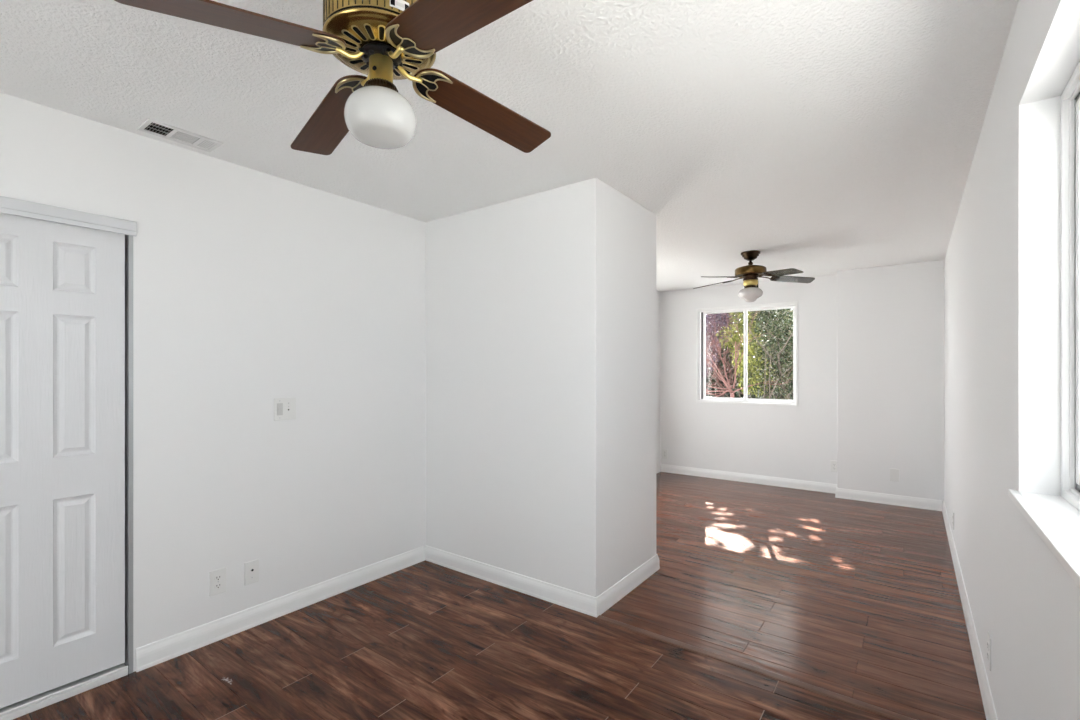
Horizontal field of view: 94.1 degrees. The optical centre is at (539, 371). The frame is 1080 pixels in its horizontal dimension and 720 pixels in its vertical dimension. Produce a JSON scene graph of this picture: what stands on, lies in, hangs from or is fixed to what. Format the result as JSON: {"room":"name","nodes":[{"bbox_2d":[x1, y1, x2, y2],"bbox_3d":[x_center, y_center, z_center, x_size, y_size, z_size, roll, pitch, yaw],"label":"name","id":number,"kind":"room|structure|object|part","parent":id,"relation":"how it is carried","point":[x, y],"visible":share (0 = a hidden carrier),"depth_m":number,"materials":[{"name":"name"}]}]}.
{"room":"empty bedroom","nodes":[
{"label":"empty bedroom","id":0,"kind":"room"},
{"bbox_2d":[0,92,425,671],"bbox_3d":[-2.149,0.142,1.985,0.150,2.440,4.334,0,0,37],"label":"wall","id":1,"kind":"structure","parent":0,"point":[252,288],"depth_m":2.66,"materials":[{"name":"white paint"}]},
{"bbox_2d":[0,213,124,707],"bbox_3d":[-2.050,0.341,2.042,0.034,1.938,0.572,0,0,37],"label":"door","id":2,"kind":"structure","parent":1,"relation":"in","point":[62,286],"depth_m":2.10,"materials":[{"name":"white wood"}]},
{"bbox_2d":[0,663,127,719],"bbox_3d":[-2.282,1.341,1.748,0.100,0.042,1.334,0,0,37],"label":"trim","id":3,"kind":"structure","parent":1,"relation":"attached to","point":[10,712],"depth_m":2.09,"materials":[{"name":"white wood"}]},
{"bbox_2d":[0,196,136,235],"bbox_3d":[-2.275,-0.642,1.760,0.116,0.064,1.363,0,0,37],"label":"trim","id":4,"kind":"structure","parent":1,"relation":"attached to","point":[11,206],"depth_m":2.08,"materials":[{"name":"white wood"}]},
{"bbox_2d":[124,235,132,673],"bbox_3d":[-1.890,0.366,2.291,0.103,1.992,0.033,0,0,37],"label":"trim","id":5,"kind":"structure","parent":1,"relation":"attached to","point":[128,239],"depth_m":2.27,"materials":[{"name":"grey wood"}]},
{"bbox_2d":[209,567,225,595],"bbox_3d":[-1.633,1.068,2.550,0.008,0.125,0.076,0,0,37],"label":"power outlet","id":6,"kind":"object","parent":1,"relation":"attached to","point":[217,578],"visible":1,"depth_m":2.55,"materials":[{"name":"white plastic"}]},
{"bbox_2d":[214,583,221,588],"bbox_3d":[-1.631,1.088,2.549,0.004,0.027,0.035,0,0,37],"label":"receptacle","id":7,"kind":"object","parent":6,"relation":"attached to","point":[216,585],"depth_m":2.55,"materials":[{"name":"white plastic"}]},
{"bbox_2d":[214,574,221,580],"bbox_3d":[-1.631,1.047,2.549,0.004,0.027,0.035,0,0,37],"label":"receptacle","id":8,"kind":"object","parent":6,"relation":"attached to","point":[217,577],"depth_m":2.55,"materials":[{"name":"white plastic"}]},
{"bbox_2d":[245,559,258,584],"bbox_3d":[-1.535,1.072,2.680,0.010,0.120,0.072,0,0,37],"label":"cable plate","id":9,"kind":"object","parent":1,"relation":"attached to","point":[251,567],"visible":1,"depth_m":2.68,"materials":[{"name":"white plastic"}]},
{"bbox_2d":[135,546,424,671],"bbox_3d":[-1.331,1.311,2.951,0.016,0.102,1.675,0,0,37],"label":"baseboard","id":10,"kind":"structure","parent":1,"relation":"attached to","point":[149,655],"depth_m":2.72,"materials":[{"name":"white paint"}]},
{"bbox_2d":[274,397,295,420],"bbox_3d":[-1.429,0.212,2.822,0.012,0.124,0.124,0,0,37],"label":"light switch","id":11,"kind":"object","parent":1,"relation":"attached to","point":[284,408],"visible":1,"depth_m":2.82,"materials":[{"name":"white plastic"}]},
{"bbox_2d":[13,472,985,719],"bbox_3d":[0.377,1.442,2.682,3.362,0.160,8.439,0,0,37],"label":"floor","id":12,"kind":"structure","parent":0,"point":[855,599],"depth_m":2.49,"materials":[{"name":"brown wood"}]},
{"bbox_2d":[596,615,915,719],"bbox_3d":[0.976,1.359,2.296,1.629,0.006,0.047,0,0,37],"label":"trim","id":13,"kind":"structure","parent":12,"relation":"on","point":[895,716],"depth_m":2.26,"materials":[{"name":"brown wood"}]},
{"bbox_2d":[0,0,1018,291],"bbox_3d":[0.377,-1.168,2.682,3.382,0.180,8.459,0,0,37],"label":"ceiling","id":14,"kind":"structure","parent":0,"point":[815,137],"depth_m":2.04,"materials":[{"name":"white paint"}]},
{"bbox_2d":[137,118,222,151],"bbox_3d":[-1.642,-1.074,2.303,0.156,0.007,0.290,0,0,37],"label":"ceiling vent","id":15,"kind":"object","parent":14,"relation":"in","point":[150,126],"visible":1,"depth_m":2.29,"materials":[{"name":"white metal"}]},
{"bbox_2d":[115,0,550,154],"bbox_3d":[-0.403,-0.828,1.282,0.837,0.498,0.792,0,0,4],"label":"ceiling fan","id":16,"kind":"object","parent":14,"relation":"hanging from","point":[386,41],"visible":1,"depth_m":1.21,"materials":[{"name":"brown wood"}]},
{"bbox_3d":[-0.641,-0.755,1.087,0.434,0.006,0.130,-11,18,-39],"label":"blade","id":17,"kind":"part","parent":16,"relation":"part of","materials":[{"name":"brown wood"}]},
{"bbox_3d":[-0.615,-0.757,1.506,0.130,0.006,0.434,-9,-2,-44],"label":"blade","id":18,"kind":"part","parent":16,"relation":"part of","materials":[{"name":"brown wood"}]},
{"bbox_3d":[-0.405,-0.641,1.282,0.176,0.123,0.176,0,0,37],"label":"glass globe","id":19,"kind":"part","parent":16,"relation":"part of","materials":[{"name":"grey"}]},
{"bbox_3d":[-0.327,-0.854,1.171,0.046,0.025,0.004,0,0,-35],"label":"name plate","id":20,"kind":"part","parent":16,"relation":"part of","materials":[{"name":"white metal"}]},
{"bbox_3d":[-0.193,-0.751,1.061,0.130,0.006,0.434,11,1,-44],"label":"blade","id":21,"kind":"part","parent":16,"relation":"part of","materials":[{"name":"brown wood"}]},
{"bbox_3d":[-0.167,-0.758,1.474,0.434,0.006,0.130,11,-15,-38],"label":"blade","id":22,"kind":"part","parent":16,"relation":"part of","materials":[{"name":"brown wood"}]},
{"bbox_2d":[693,250,814,301],"bbox_3d":[1.904,-0.852,4.606,1.027,0.452,1.032,0,0,37],"label":"ceiling fan","id":23,"kind":"object","parent":14,"relation":"hanging from","point":[750,273],"visible":1,"depth_m":4.51,"materials":[{"name":"brown wood"}]},
{"bbox_3d":[1.656,-0.829,4.821,0.369,0.006,0.129,-7,7,44],"label":"blade","id":24,"kind":"part","parent":23,"relation":"part of","materials":[{"name":"brown wood"}]},
{"bbox_3d":[1.588,-0.829,4.421,0.369,0.006,0.129,-5,13,-25],"label":"blade","id":25,"kind":"part","parent":23,"relation":"part of","materials":[{"name":"brown wood"}]},
{"bbox_3d":[1.914,-0.690,4.572,0.209,0.128,0.209,0,0,37],"label":"lamp shade","id":26,"kind":"part","parent":23,"relation":"part of","materials":[{"name":"white glass"}]},
{"bbox_3d":[2.033,-0.829,4.234,0.129,0.006,0.369,12,1,-20],"label":"blade","id":27,"kind":"part","parent":23,"relation":"part of","materials":[{"name":"brown wood"}]},
{"bbox_3d":[2.271,-0.829,4.538,0.369,0.006,0.129,5,-11,5],"label":"blade","id":28,"kind":"part","parent":23,"relation":"part of","materials":[{"name":"brown wood"}]},
{"bbox_2d":[425,178,655,596],"bbox_3d":[-0.073,0.142,3.596,1.569,2.440,0.826,0,0,37],"label":"wall partition","id":29,"kind":"structure","parent":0,"point":[540,308],"depth_m":3.12,"materials":[{"name":"white paint"}]},
{"bbox_2d":[425,545,659,617],"bbox_3d":[-0.007,1.311,3.547,1.435,0.102,0.858,0,0,37],"label":"baseboard","id":30,"kind":"structure","parent":29,"relation":"attached to","point":[577,601],"depth_m":3.10,"materials":[{"name":"white paint"}]},
{"bbox_2d":[656,290,659,464],"bbox_3d":[0.661,0.142,5.638,0.150,2.440,3.370,0,0,37],"label":"wall","id":31,"kind":"structure","parent":0,"point":[657,292],"depth_m":6.75,"materials":[{"name":"white paint"}]},
{"bbox_2d":[656,464,660,473],"bbox_3d":[1.307,1.311,6.370,0.016,0.102,1.091,0,0,37],"label":"baseboard","id":32,"kind":"structure","parent":31,"relation":"attached to","point":[658,467],"depth_m":6.74,"materials":[{"name":"white paint"}]},
{"bbox_2d":[660,274,836,483],"bbox_3d":[2.944,0.142,5.951,3.147,2.440,0.150,0,0,37],"label":"wall","id":33,"kind":"structure","parent":0,"point":[799,442],"depth_m":6.09,"materials":[{"name":"white paint"}]},
{"bbox_2d":[662,449,667,458],"bbox_3d":[1.685,1.117,6.785,0.076,0.125,0.008,0,0,37],"label":"power outlet","id":34,"kind":"object","parent":33,"relation":"attached to","point":[664,451],"visible":1,"depth_m":6.78,"materials":[{"name":"white plastic"}]},
{"bbox_2d":[696,301,797,405],"bbox_3d":[2.539,-0.200,6.222,1.194,1.216,0.116,0,0,37],"label":"window","id":35,"kind":"structure","parent":33,"relation":"in","point":[701,313],"depth_m":6.22,"materials":[{"name":"white plastic"}]},
{"bbox_3d":[2.339,-0.202,6.374,0.547,1.132,0.020,0,0,37],"label":"sliding sash","id":36,"kind":"part","parent":35,"relation":"part of","materials":[{"name":"white plastic"}]},
{"bbox_3d":[2.775,-0.202,6.090,0.587,1.138,0.023,0,0,37],"label":"fixed sash","id":37,"kind":"part","parent":35,"relation":"part of","materials":[{"name":"white plastic"}]},
{"bbox_2d":[660,464,941,510],"bbox_3d":[2.769,1.311,5.854,2.980,0.102,0.214,0,0,37],"label":"baseboard","id":38,"kind":"structure","parent":33,"relation":"attached to","point":[749,478],"depth_m":5.71,"materials":[{"name":"white paint"}]},
{"bbox_2d":[831,460,836,471],"bbox_3d":[3.281,1.062,5.603,0.076,0.125,0.008,0,0,37],"label":"power outlet","id":39,"kind":"object","parent":33,"relation":"attached to","point":[833,463],"visible":0.88,"depth_m":5.61,"materials":[{"name":"white plastic"}]},
{"bbox_2d":[837,260,943,503],"bbox_3d":[3.636,0.142,5.234,0.921,2.440,0.218,0,0,37],"label":"wall","id":40,"kind":"structure","parent":0,"point":[890,319],"depth_m":5.13,"materials":[{"name":"white paint"}]},
{"bbox_2d":[890,468,898,481],"bbox_3d":[3.606,1.057,5.116,0.078,0.125,0.006,0,0,37],"label":"blank wall plate","id":41,"kind":"object","parent":40,"relation":"attached to","point":[894,473],"visible":1,"depth_m":5.11,"materials":[{"name":"white plastic"}]},
{"bbox_2d":[944,0,1079,719],"bbox_3d":[1.631,0.142,1.660,0.150,2.440,8.309,0,0,37],"label":"wall","id":42,"kind":"structure","parent":0,"point":[1002,261],"depth_m":1.52,"materials":[{"name":"white paint"}]},
{"bbox_2d":[942,501,997,719],"bbox_3d":[1.551,1.311,1.690,0.016,0.102,7.960,0,0,37],"label":"baseboard","id":43,"kind":"structure","parent":42,"relation":"attached to","point":[989,708],"depth_m":2.47,"materials":[{"name":"white paint"}]},
{"bbox_2d":[987,631,990,670],"bbox_3d":[1.782,1.110,1.996,0.008,0.125,0.076,0,0,37],"label":"power outlet","id":44,"kind":"object","parent":42,"relation":"attached to","point":[988,633],"visible":1,"depth_m":1.98,"materials":[{"name":"white plastic"}]},
{"bbox_2d":[1008,62,1079,587],"bbox_3d":[0.920,-0.199,0.719,0.166,1.142,1.810,0,0,37],"label":"window","id":45,"kind":"structure","parent":42,"relation":"in","point":[1056,519],"depth_m":1.37,"materials":[{"name":"white plastic"}]},
{"bbox_3d":[0.896,0.361,0.736,0.108,0.022,1.810,0,0,37],"label":"sill","id":46,"kind":"part","parent":45,"relation":"part of","materials":[{"name":"white paint"}]},
{"bbox_3d":[0.962,-0.210,0.688,0.060,1.120,1.748,0,0,37],"label":"frame","id":47,"kind":"part","parent":45,"relation":"part of","materials":[{"name":"white plastic"}]},
{"bbox_3d":[1.192,-0.211,0.999,0.018,1.027,0.883,0,0,37],"label":"sliding sash","id":48,"kind":"part","parent":45,"relation":"part of","materials":[{"name":"white plastic"}]},
{"label":"outside","id":49,"kind":"structure","parent":0,"visible":0},
{"bbox_3d":[0.476,1.722,2.323,26.000,0.120,35.700,0,0,37],"label":"ground","id":50,"kind":"structure","parent":49,"visible":0},
{"bbox_2d":[706,312,792,397],"bbox_3d":[3.225,0.107,8.622,2.845,3.113,1.983,0,0,40],"label":"shrub","id":51,"kind":"object","parent":50,"relation":"on","point":[723,319],"visible":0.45,"depth_m":8.62,"materials":[{"name":"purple plant"}]},
{"bbox_2d":[706,311,792,399],"bbox_3d":[3.692,0.259,8.382,1.963,2.810,1.059,0,0,37],"label":"shrub","id":52,"kind":"object","parent":50,"relation":"on","point":[738,314],"visible":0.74,"depth_m":8.29,"materials":[{"name":"green plant"}]},
{"bbox_2d":[706,308,792,399],"bbox_3d":[4.503,0.098,11.090,6.135,4.552,2.079,0,0,28],"label":"hedge","id":53,"kind":"object","parent":50,"relation":"on","point":[736,394],"visible":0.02,"depth_m":10.88,"materials":[{"name":"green plant"}]},
{"bbox_2d":[732,308,792,399],"bbox_3d":[3.803,0.128,8.253,1.880,3.079,1.394,0,0,37],"label":"tree","id":54,"kind":"object","parent":50,"relation":"on","point":[781,351],"visible":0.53,"depth_m":8.15,"materials":[{"name":"green plant"}]}
]}

